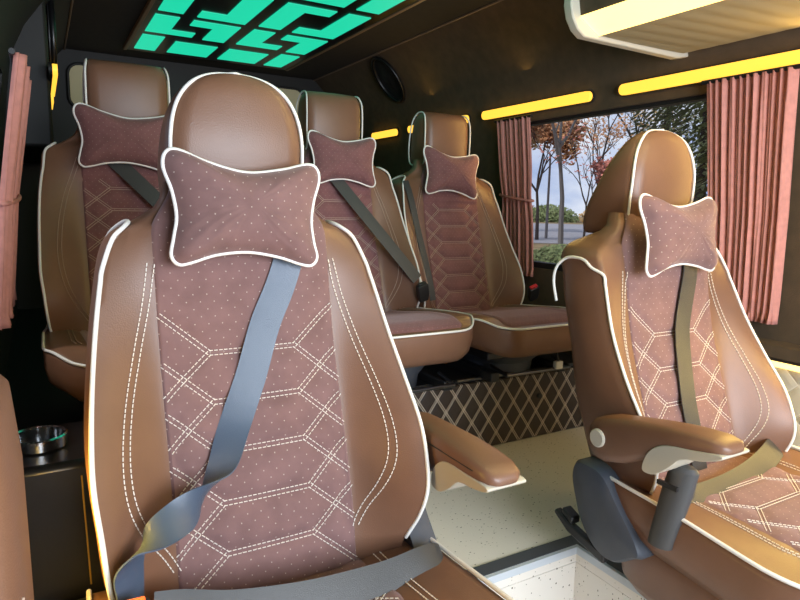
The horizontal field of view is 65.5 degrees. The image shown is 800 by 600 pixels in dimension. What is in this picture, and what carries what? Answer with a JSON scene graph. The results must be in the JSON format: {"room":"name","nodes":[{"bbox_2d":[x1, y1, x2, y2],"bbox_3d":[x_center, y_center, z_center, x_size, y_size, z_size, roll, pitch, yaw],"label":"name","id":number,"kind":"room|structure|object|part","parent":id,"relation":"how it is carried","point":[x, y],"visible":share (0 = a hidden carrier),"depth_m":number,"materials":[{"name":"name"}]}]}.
{"room":"vehicle interior","nodes":[
{"label":"vehicle interior","id":0,"kind":"room"},
{"bbox_2d":[0,0,70,376],"bbox_3d":[-0.502,-0.013,0.851,0.310,1.650,4.960,-4,10,-30],"label":"wall","id":1,"kind":"structure","parent":0,"point":[14,14],"depth_m":1.80,"materials":[{"name":"black"}]},
{"bbox_2d":[0,48,31,329],"bbox_3d":[-0.900,-0.248,1.452,0.102,0.561,0.470,-4,10,-30],"label":"curtain","id":2,"kind":"object","parent":1,"relation":"attached to","point":[20,85],"visible":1,"depth_m":1.28,"materials":[{"name":"pink fabric"}]},
{"bbox_3d":[-0.877,-0.521,1.420,0.012,0.012,0.470,-4,10,-30],"label":"rail","id":3,"kind":"part","parent":2,"relation":"part of","materials":[{"name":"black plastic"}]},
{"bbox_2d":[4,0,53,163],"bbox_3d":[-1.453,-0.806,2.388,0.170,0.500,1.160,-4,10,-30],"label":"trim","id":4,"kind":"structure","parent":1,"relation":"attached to","point":[32,41],"depth_m":1.93,"materials":[{"name":"black plastic"}]},
{"bbox_2d":[46,0,57,66],"bbox_3d":[-1.149,-0.870,2.052,0.021,0.248,0.188,-4,10,-30],"label":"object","id":5,"kind":"object","parent":1,"relation":"attached to","point":[51,24],"visible":0.74,"depth_m":1.98,"materials":[{"name":"black plastic"}]},
{"bbox_2d":[51,96,53,109],"bbox_3d":[-1.408,-0.798,2.500,0.024,0.041,0.273,-4,10,-30],"label":"light strip","id":6,"kind":"object","parent":1,"relation":"attached to","point":[52,98],"visible":0.15,"depth_m":2.40,"materials":[{"name":"yellow plastic"}]},
{"bbox_2d":[48,62,57,96],"bbox_3d":[-1.161,-0.728,2.074,0.024,0.041,0.498,-4,10,-30],"label":"light strip","id":7,"kind":"object","parent":1,"relation":"attached to","point":[52,68],"visible":0.68,"depth_m":1.90,"materials":[{"name":"yellow plastic"}]},
{"bbox_2d":[51,64,57,96],"bbox_3d":[-1.157,-0.728,2.076,0.014,0.033,0.490,-4,10,-30],"label":"diffuser","id":8,"kind":"object","parent":7,"relation":"attached to","point":[54,69],"depth_m":1.92,"materials":[{"name":"yellow plastic"}]},
{"bbox_2d":[63,0,73,49],"bbox_3d":[-0.350,-0.834,0.805,0.008,0.008,4.960,-4,10,-30],"label":"trim","id":9,"kind":"structure","parent":1,"relation":"attached to","point":[72,1],"depth_m":2.49,"materials":[{"name":"brown"}]},
{"bbox_2d":[16,49,323,308],"bbox_3d":[-1.064,-0.447,3.378,1.940,1.730,0.050,-4,10,-30],"label":"wall","id":10,"kind":"structure","parent":0,"point":[28,288],"depth_m":2.98,"materials":[{"name":"black"}]},
{"bbox_2d":[274,85,302,114],"bbox_3d":[-0.735,-1.072,3.421,0.441,0.220,0.022,-4,10,-30],"label":"window blind","id":11,"kind":"object","parent":10,"relation":"attached to","point":[292,93],"visible":0.09,"depth_m":3.48,"materials":[{"name":"beige"}]},
{"bbox_3d":[-0.733,-1.071,3.418,0.441,0.220,0.016,-4,10,-30],"label":"frame","id":12,"kind":"part","parent":11,"relation":"part of","materials":[{"name":"black"}]},
{"bbox_2d":[65,0,496,79],"bbox_3d":[0.196,-0.898,1.111,1.280,0.050,4.960,-4,10,-30],"label":"ceiling","id":13,"kind":"structure","parent":0,"point":[97,26],"depth_m":2.60,"materials":[{"name":"black"}]},
{"bbox_2d":[123,0,424,70],"bbox_3d":[-0.074,-0.939,1.575,0.791,0.018,3.435,-4,10,-30],"label":"ceiling light panel","id":14,"kind":"object","parent":13,"relation":"attached to","point":[275,34],"visible":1,"depth_m":2.45,"materials":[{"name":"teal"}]},
{"bbox_3d":[-0.410,-0.917,1.384,0.016,0.018,3.435,-4,10,-30],"label":"edge trim","id":15,"kind":"part","parent":14,"relation":"part of","materials":[{"name":"brown"}]},
{"bbox_3d":[0.262,-0.961,1.767,0.016,0.018,3.435,-4,10,-30],"label":"edge trim","id":16,"kind":"part","parent":14,"relation":"part of","materials":[{"name":"brown"}]},
{"bbox_2d":[425,426,644,599],"bbox_3d":[0.164,0.669,1.348,1.820,0.200,4.960,-4,10,-30],"label":"floor","id":17,"kind":"structure","parent":0,"point":[478,527],"depth_m":1.53,"materials":[{"name":"plastic"}]},
{"bbox_2d":[0,374,33,599],"bbox_3d":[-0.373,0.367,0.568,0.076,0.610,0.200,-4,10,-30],"label":"passenger seat","id":18,"kind":"object","parent":17,"relation":"on","point":[16,581],"visible":1,"depth_m":0.50,"materials":[{"name":"brown leather"}]},
{"bbox_2d":[18,421,105,599],"bbox_3d":[-0.611,0.409,1.131,0.210,0.348,0.270,-4,10,-30],"label":"console","id":19,"kind":"object","parent":17,"relation":"on","point":[65,560],"visible":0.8,"depth_m":1.05,"materials":[{"name":"black wood"}]},
{"bbox_2d":[5,308,582,445],"bbox_3d":[-0.575,0.242,2.598,1.780,0.241,1.966,-4,10,-30],"label":"platform","id":20,"kind":"object","parent":17,"relation":"on","point":[509,409],"visible":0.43,"depth_m":1.99,"materials":[{"name":"black leather"}]},
{"bbox_2d":[37,58,170,409],"bbox_3d":[-0.651,-0.183,1.597,0.498,0.912,0.724,-4,10,-30],"label":"passenger seat","id":21,"kind":"object","parent":20,"relation":"on","point":[77,206],"visible":0.26,"depth_m":1.67,"materials":[{"name":"brown leather"}]},
{"bbox_2d":[43,329,86,401],"bbox_3d":[-0.608,0.136,1.558,0.492,0.138,0.521,-4,10,-30],"label":"cushion","id":22,"kind":"object","parent":21,"relation":"on","point":[64,350],"depth_m":1.30,"materials":[{"name":"brown leather"}]},
{"bbox_3d":[-0.747,-0.178,1.766,0.494,0.630,0.341,-4,10,-30],"label":"backrest","id":23,"kind":"part","parent":21,"relation":"part of","materials":[{"name":"brown leather"}]},
{"bbox_3d":[-0.613,0.087,1.561,0.330,0.043,0.489,-4,10,-30],"label":"cloth panel","id":24,"kind":"part","parent":21,"relation":"part of","materials":[{"name":"brown fabric"}]},
{"bbox_2d":[72,102,164,169],"bbox_3d":[-0.740,-0.438,1.696,0.265,0.178,0.074,-3,10,-28],"label":"pillow","id":25,"kind":"object","parent":21,"relation":"on","point":[106,138],"visible":0.87,"depth_m":1.66,"materials":[{"name":"fabric"}]},
{"bbox_3d":[-0.730,-0.173,1.737,0.264,0.628,0.178,-4,10,-30],"label":"cloth panel","id":26,"kind":"part","parent":21,"relation":"part of","materials":[{"name":"fabric"}]},
{"bbox_2d":[295,90,473,392],"bbox_3d":[-0.104,-0.208,1.898,0.456,0.892,0.724,-4,10,-30],"label":"passenger seat","id":27,"kind":"object","parent":20,"relation":"on","point":[421,336],"visible":0.39,"depth_m":2.03,"materials":[{"name":"brown leather"}]},
{"bbox_2d":[307,130,375,187],"bbox_3d":[-0.178,-0.454,2.006,0.244,0.174,0.071,-4,10,-29],"label":"pillow","id":28,"kind":"object","parent":27,"relation":"on","point":[335,159],"visible":0.93,"depth_m":1.98,"materials":[{"name":"fabric"}]},
{"bbox_3d":[-0.184,-0.187,2.039,0.242,0.628,0.178,-4,10,-30],"label":"cloth panel","id":29,"kind":"part","parent":27,"relation":"part of","materials":[{"name":"fabric"}]},
{"bbox_3d":[-0.201,-0.193,2.068,0.452,0.630,0.341,-4,10,-30],"label":"backrest","id":30,"kind":"part","parent":27,"relation":"part of","materials":[{"name":"brown leather"}]},
{"bbox_3d":[-0.067,0.053,1.861,0.302,0.052,0.489,-4,10,-30],"label":"cloth panel","id":31,"kind":"part","parent":27,"relation":"part of","materials":[{"name":"fabric"}]},
{"bbox_2d":[392,307,472,367],"bbox_3d":[-0.061,0.102,1.858,0.450,0.147,0.521,-4,10,-30],"label":"cushion","id":32,"kind":"object","parent":27,"relation":"on","point":[421,336],"depth_m":1.67,"materials":[{"name":"brown leather"}]},
{"bbox_3d":[0.023,0.235,1.724,0.267,0.027,0.087,-4,10,-30],"label":"slide handle","id":33,"kind":"part","parent":27,"relation":"part of","materials":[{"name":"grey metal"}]},
{"bbox_2d":[391,111,571,382],"bbox_3d":[0.300,-0.224,2.141,0.491,0.868,0.724,-4,10,-30],"label":"passenger seat","id":34,"kind":"object","parent":20,"relation":"on","point":[463,249],"visible":0.78,"depth_m":2.24,"materials":[{"name":"brown leather"}]},
{"bbox_2d":[423,145,478,198],"bbox_3d":[0.193,-0.456,2.233,0.243,0.184,0.071,-4,10,-29],"label":"pillow","id":35,"kind":"object","parent":34,"relation":"on","point":[445,172],"visible":1,"depth_m":2.19,"materials":[{"name":"fabric"}]},
{"bbox_3d":[0.204,-0.191,2.276,0.242,0.628,0.178,-4,10,-30],"label":"cloth panel","id":36,"kind":"part","parent":34,"relation":"part of","materials":[{"name":"fabric"}]},
{"bbox_3d":[0.188,-0.197,2.304,0.452,0.630,0.341,-4,10,-30],"label":"backrest","id":37,"kind":"part","parent":34,"relation":"part of","materials":[{"name":"brown leather"}]},
{"bbox_3d":[0.322,0.043,2.096,0.302,0.055,0.489,-4,10,-30],"label":"cloth panel","id":38,"kind":"part","parent":34,"relation":"part of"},
{"bbox_2d":[470,304,571,357],"bbox_3d":[0.327,0.092,2.093,0.450,0.150,0.521,-4,10,-30],"label":"cushion","id":39,"kind":"object","parent":34,"relation":"on","point":[499,330],"depth_m":1.86,"materials":[{"name":"brown leather"}]},
{"bbox_3d":[0.412,0.207,1.957,0.267,0.027,0.087,-4,10,-30],"label":"slide handle","id":40,"kind":"part","parent":34,"relation":"part of","materials":[{"name":"grey metal"}]},
{"bbox_2d":[553,353,562,368],"bbox_3d":[0.487,0.175,1.970,0.028,0.075,0.059,-4,10,-30],"label":"connector","id":41,"kind":"object","parent":34,"relation":"attached to","point":[558,364],"visible":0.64,"depth_m":1.95,"materials":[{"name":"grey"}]},
{"bbox_3d":[-0.095,0.386,1.771,1.770,0.219,0.018,-4,10,-30],"label":"quilted panel","id":42,"kind":"part","parent":20,"relation":"part of","materials":[{"name":"black leather"}]},
{"bbox_3d":[0.080,0.254,1.843,1.290,0.012,0.012,-4,10,-30],"label":"edge rail","id":43,"kind":"part","parent":20,"relation":"part of","materials":[{"name":"brown metal"}]},
{"bbox_2d":[84,72,525,599],"bbox_3d":[-0.127,0.146,0.862,0.595,0.958,0.752,-4,10,-30],"label":"passenger seat","id":44,"kind":"object","parent":17,"relation":"on","point":[255,428],"visible":0.9,"depth_m":0.95,"materials":[{"name":"brown leather"}]},
{"bbox_2d":[160,147,319,266],"bbox_3d":[-0.228,-0.135,0.939,0.244,0.177,0.071,-4,10,-29],"label":"pillow","id":45,"kind":"object","parent":44,"relation":"on","point":[220,210],"visible":1,"depth_m":0.91,"materials":[{"name":"fabric"}]},
{"bbox_3d":[-0.225,0.137,0.978,0.280,0.628,0.178,-4,10,-30],"label":"cloth panel","id":46,"kind":"part","parent":44,"relation":"part of","materials":[{"name":"fabric"}]},
{"bbox_3d":[-0.241,0.131,1.006,0.494,0.630,0.341,-4,10,-30],"label":"backrest","id":47,"kind":"part","parent":44,"relation":"part of","materials":[{"name":"brown leather"}]},
{"bbox_2d":[92,540,503,599],"bbox_3d":[-0.103,0.501,0.807,0.526,0.149,0.521,-4,10,-30],"label":"cushion","id":48,"kind":"object","parent":44,"relation":"on","point":[425,572],"depth_m":0.94,"materials":[{"name":"brown leather"}]},
{"bbox_3d":[-0.123,0.440,0.835,0.300,0.042,0.429,-4,10,-30],"label":"cloth panel","id":49,"kind":"part","parent":44,"relation":"part of","materials":[{"name":"fabric"}]},
{"bbox_3d":[0.084,0.260,1.025,0.070,0.094,0.290,-4,10,-30],"label":"armrest","id":50,"kind":"part","parent":44,"relation":"part of","materials":[{"name":"brown leather"}]},
{"bbox_2d":[467,535,624,577],"bbox_3d":[0.604,0.680,0.660,0.490,0.006,1.608,-4,10,-30],"label":"trim","id":51,"kind":"structure","parent":17,"relation":"on","point":[521,557],"depth_m":1.36,"materials":[{"name":"grey"}]},
{"bbox_2d":[477,544,646,599],"bbox_3d":[0.604,0.687,0.661,0.422,0.017,1.540,-4,10,-30],"label":"trim","id":52,"kind":"structure","parent":17,"relation":"on","point":[529,565],"depth_m":1.34,"materials":[{"name":"grey"}]},
{"bbox_2d":[552,129,799,599],"bbox_3d":[0.661,0.121,1.216,0.577,0.933,0.745,-4,10,-30],"label":"passenger seat","id":53,"kind":"object","parent":17,"relation":"on","point":[689,482],"visible":0.91,"depth_m":1.28,"materials":[{"name":"brown leather"}]},
{"bbox_3d":[0.380,0.482,1.297,0.028,0.066,0.140,-4,10,-30],"label":"recline lever","id":54,"kind":"part","parent":53,"relation":"part of","materials":[{"name":"black plastic"}]},
{"bbox_3d":[0.452,0.259,1.092,0.069,0.121,0.282,-4,10,-30],"label":"armrest","id":55,"kind":"part","parent":53,"relation":"part of","materials":[{"name":"brown leather"}]},
{"bbox_3d":[0.611,0.131,1.362,0.274,0.628,0.178,-4,10,-30],"label":"cloth panel","id":56,"kind":"part","parent":53,"relation":"part of","materials":[{"name":"fabric"}]},
{"bbox_3d":[0.594,0.125,1.390,0.484,0.630,0.341,-4,10,-30],"label":"backrest","id":57,"kind":"part","parent":53,"relation":"part of","materials":[{"name":"brown leather"}]},
{"bbox_2d":[638,193,717,277],"bbox_3d":[0.598,-0.137,1.314,0.263,0.170,0.071,-5,10,-33],"label":"pillow","id":58,"kind":"object","parent":53,"relation":"on","point":[675,235],"visible":1,"depth_m":1.26,"materials":[{"name":"fabric"}]},
{"bbox_2d":[614,448,799,599],"bbox_3d":[0.733,0.443,1.183,0.516,0.150,0.521,-4,10,-30],"label":"cushion","id":59,"kind":"object","parent":53,"relation":"on","point":[738,536],"depth_m":1.12,"materials":[{"name":"brown leather"}]},
{"bbox_3d":[0.713,0.384,1.211,0.294,0.021,0.429,-4,10,-30],"label":"cloth panel","id":60,"kind":"part","parent":53,"relation":"part of","materials":[{"name":"fabric"}]},
{"bbox_2d":[315,0,799,354],"bbox_3d":[0.860,-0.102,1.626,0.310,1.650,4.960,-4,10,-30],"label":"wall","id":61,"kind":"structure","parent":0,"point":[504,53],"depth_m":2.27,"materials":[{"name":"black plastic"}]},
{"bbox_2d":[371,128,398,139],"bbox_3d":[-0.078,-0.869,3.260,0.028,0.042,0.273,-4,10,-30],"label":"light strip","id":62,"kind":"object","parent":61,"relation":"attached to","point":[394,132],"visible":0.93,"depth_m":3.23,"materials":[{"name":"yellow plastic"}]},
{"bbox_2d":[371,56,405,102],"bbox_3d":[-0.056,-1.050,2.972,0.164,0.198,0.185,0,9,-11],"label":"wall speaker","id":63,"kind":"object","parent":61,"relation":"attached to","point":[386,76],"visible":1,"depth_m":2.97,"materials":[{"name":"black plastic"}]},
{"bbox_2d":[313,0,502,80],"bbox_3d":[0.740,-0.906,1.425,0.008,0.008,4.960,-4,10,-30],"label":"trim","id":64,"kind":"structure","parent":61,"relation":"attached to","point":[497,1],"depth_m":2.56,"materials":[{"name":"brown"}]},
{"bbox_2d":[407,114,470,133],"bbox_3d":[0.169,-0.800,2.833,0.028,0.042,0.498,-4,10,-30],"label":"light strip","id":65,"kind":"object","parent":61,"relation":"attached to","point":[466,115],"visible":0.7,"depth_m":2.64,"materials":[{"name":"yellow plastic"}]},
{"bbox_2d":[494,114,533,276],"bbox_3d":[0.449,-0.398,2.421,0.088,0.601,0.217,-4,10,-30],"label":"curtain","id":66,"kind":"object","parent":61,"relation":"attached to","point":[513,133],"visible":0.88,"depth_m":2.40,"materials":[{"name":"pink fabric"}]},
{"bbox_3d":[0.427,-0.688,2.362,0.012,0.012,0.215,-4,10,-30],"label":"rail","id":67,"kind":"part","parent":66,"relation":"part of","materials":[{"name":"black plastic"}]},
{"bbox_2d":[481,90,594,120],"bbox_3d":[0.486,-0.711,2.287,0.028,0.042,0.588,-4,10,-30],"label":"light strip","id":68,"kind":"object","parent":61,"relation":"attached to","point":[583,97],"visible":1,"depth_m":2.23,"materials":[{"name":"yellow plastic"}]},
{"bbox_2d":[530,94,706,270],"bbox_3d":[0.715,-0.346,2.068,0.087,0.550,1.070,-4,10,-30],"label":"window","id":69,"kind":"structure","parent":61,"relation":"in","point":[538,264],"depth_m":2.02,"materials":[{"name":"black"}]},
{"bbox_2d":[564,0,799,59],"bbox_3d":[1.086,-0.661,0.787,0.462,0.281,1.955,-4,10,-30],"label":"console","id":70,"kind":"object","parent":61,"relation":"attached to","point":[668,29],"visible":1,"depth_m":1.46,"materials":[{"name":"beige plastic"}]},
{"bbox_2d":[580,0,721,35],"bbox_3d":[0.947,-0.543,0.711,0.068,0.041,1.928,-4,10,-30],"label":"lamp","id":71,"kind":"object","parent":70,"relation":"attached to","point":[603,17],"depth_m":1.44,"materials":[{"name":"beige plastic"}]},
{"bbox_2d":[619,48,799,95],"bbox_3d":[0.977,-0.573,1.440,0.028,0.042,1.166,-4,10,-30],"label":"light strip","id":72,"kind":"object","parent":61,"relation":"attached to","point":[790,57],"visible":1,"depth_m":1.67,"materials":[{"name":"yellow plastic"}]},
{"bbox_2d":[701,63,799,324],"bbox_3d":[0.903,-0.263,1.636,0.090,0.636,0.257,-4,10,-30],"label":"curtain","id":73,"kind":"object","parent":61,"relation":"attached to","point":[751,116],"visible":0.8,"depth_m":1.61,"materials":[{"name":"pink fabric"}]},
{"bbox_3d":[0.882,-0.570,1.574,0.012,0.012,0.256,-4,10,-30],"label":"rail","id":74,"kind":"part","parent":73,"relation":"part of","materials":[{"name":"black plastic"}]},
{"bbox_2d":[758,337,799,364],"bbox_3d":[1.412,0.252,0.860,0.060,0.040,3.000,-4,10,-30],"label":"trim","id":75,"kind":"structure","parent":61,"relation":"attached to","point":[779,350],"depth_m":1.58,"materials":[{"name":"brown wood"}]},
{"bbox_2d":[769,358,799,371],"bbox_3d":[1.068,0.191,1.409,0.018,0.020,1.008,-4,10,-30],"label":"light","id":76,"kind":"object","parent":61,"relation":"attached to","point":[776,363],"visible":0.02,"depth_m":1.56,"materials":[{"name":"beige plastic"}]},
{"bbox_2d":[774,367,799,450],"bbox_3d":[1.413,0.472,0.896,0.038,0.375,3.000,-4,10,-30],"label":"trim","id":77,"kind":"structure","parent":61,"relation":"attached to","point":[791,379],"depth_m":1.57,"materials":[{"name":"beige leather"}]},
{"label":"outside","id":78,"kind":"structure","parent":0,"visible":0},
{"bbox_2d":[533,216,582,249],"bbox_3d":[38.427,-5.883,56.342,117.000,0.200,180.000,-4,10,-30],"label":"ground","id":79,"kind":"structure","parent":78,"point":[535,245],"depth_m":31.52,"materials":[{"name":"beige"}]},
{"bbox_2d":[533,243,566,263],"bbox_3d":[4.739,-1.271,18.401,2.353,0.841,2.325,-4,10,-30],"label":"bush","id":80,"kind":"object","parent":79,"relation":"on","point":[551,254],"visible":0.35,"depth_m":17.98,"materials":[{"name":"green plant"}]},
{"bbox_2d":[532,204,579,222],"bbox_3d":[20.429,-11.825,84.775,8.194,2.764,8.076,-4,10,-30],"label":"bush","id":81,"kind":"object","parent":79,"relation":"on","point":[553,210],"visible":0.64,"depth_m":82.56,"materials":[{"name":"green plant"}]},
{"bbox_2d":[551,120,576,244],"bbox_3d":[6.865,-8.354,28.530,5.697,11.761,5.966,0,9,-6],"label":"tree","id":82,"kind":"object","parent":79,"relation":"on","point":[559,142],"visible":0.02,"depth_m":29.06,"materials":[{"name":"grey plant"}]},
{"bbox_2d":[539,121,613,236],"bbox_3d":[6.874,-4.080,22.411,2.818,5.140,3.582,-1,9,-16],"label":"tree","id":83,"kind":"object","parent":79,"relation":"on","point":[590,166],"visible":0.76,"depth_m":22.57,"materials":[{"name":"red plant"}]},
{"bbox_2d":[578,211,584,222],"bbox_3d":[28.611,-11.753,84.538,8.945,3.033,8.790,-4,10,-30],"label":"bush","id":84,"kind":"object","parent":79,"relation":"on","point":[583,213],"visible":0.02,"depth_m":85.31,"materials":[{"name":"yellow plant"}]},
{"bbox_2d":[652,101,707,202],"bbox_3d":[13.012,-9.015,25.979,5.720,14.066,5.872,-4,10,-30],"label":"conifer","id":85,"kind":"object","parent":79,"relation":"on","point":[682,113],"visible":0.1,"depth_m":26.56,"materials":[{"name":"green plant"}]},
{"bbox_2d":[685,101,707,201],"bbox_3d":[13.256,-8.989,22.510,6.260,15.062,6.006,-4,10,-30],"label":"conifer","id":86,"kind":"object","parent":79,"relation":"on","point":[698,104],"visible":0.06,"depth_m":24.12,"materials":[{"name":"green plant"}]},
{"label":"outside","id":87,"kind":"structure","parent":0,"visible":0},
{"bbox_2d":[533,223,591,243],"bbox_3d":[20.858,-6.178,55.373,41.380,0.070,48.497,1,9,0],"label":"road","id":88,"kind":"structure","parent":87,"point":[572,232],"depth_m":44.88,"materials":[{"name":"grey asphalt"}]},
{"bbox_2d":[531,131,540,149],"bbox_3d":[8.934,-11.446,48.058,6.988,12.121,7.110,7,11,36],"label":"tree","id":89,"kind":"object","parent":88,"relation":"on","point":[535,145],"visible":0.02,"depth_m":46.47,"materials":[{"name":"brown plant"}]},
{"bbox_2d":[545,155,550,237],"bbox_3d":[8.580,-5.972,36.072,0.171,4.850,1.080,3,9,15],"label":"trunk","id":90,"kind":"object","parent":88,"relation":"on","point":[549,172],"visible":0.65,"depth_m":36.48,"materials":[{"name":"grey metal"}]},
{"bbox_2d":[531,119,588,239],"bbox_3d":[6.496,-8.052,33.839,7.705,9.551,5.813,-4,10,-30],"label":"tree","id":91,"kind":"object","parent":88,"relation":"on","point":[545,131],"visible":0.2,"depth_m":34.27,"materials":[{"name":"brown plant"}]},
{"bbox_2d":[590,155,611,182],"bbox_3d":[12.071,-5.973,33.532,3.105,5.776,4.341,-4,10,-30],"label":"tree","id":92,"kind":"object","parent":88,"relation":"on","point":[598,157],"visible":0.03,"depth_m":34.27,"materials":[{"name":"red plant"}]},
{"bbox_2d":[581,113,642,184],"bbox_3d":[13.724,-9.486,41.581,4.893,10.386,6.709,0,9,-8],"label":"tree","id":93,"kind":"object","parent":88,"relation":"on","point":[595,123],"visible":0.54,"depth_m":41.86,"materials":[{"name":"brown plant"}]},
{"bbox_2d":[617,105,695,138],"bbox_3d":[17.124,-12.788,47.969,7.907,15.119,12.641,-2,9,-21],"label":"tree","id":94,"kind":"object","parent":88,"relation":"on","point":[619,116],"visible":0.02,"depth_m":45.57,"materials":[{"name":"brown plant"}]},
{"bbox_2d":[626,104,706,198],"bbox_3d":[16.314,-11.712,37.551,6.312,16.065,6.460,3,9,9],"label":"conifer","id":95,"kind":"object","parent":88,"relation":"on","point":[660,111],"visible":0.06,"depth_m":38.14,"materials":[{"name":"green plant"}]}
]}

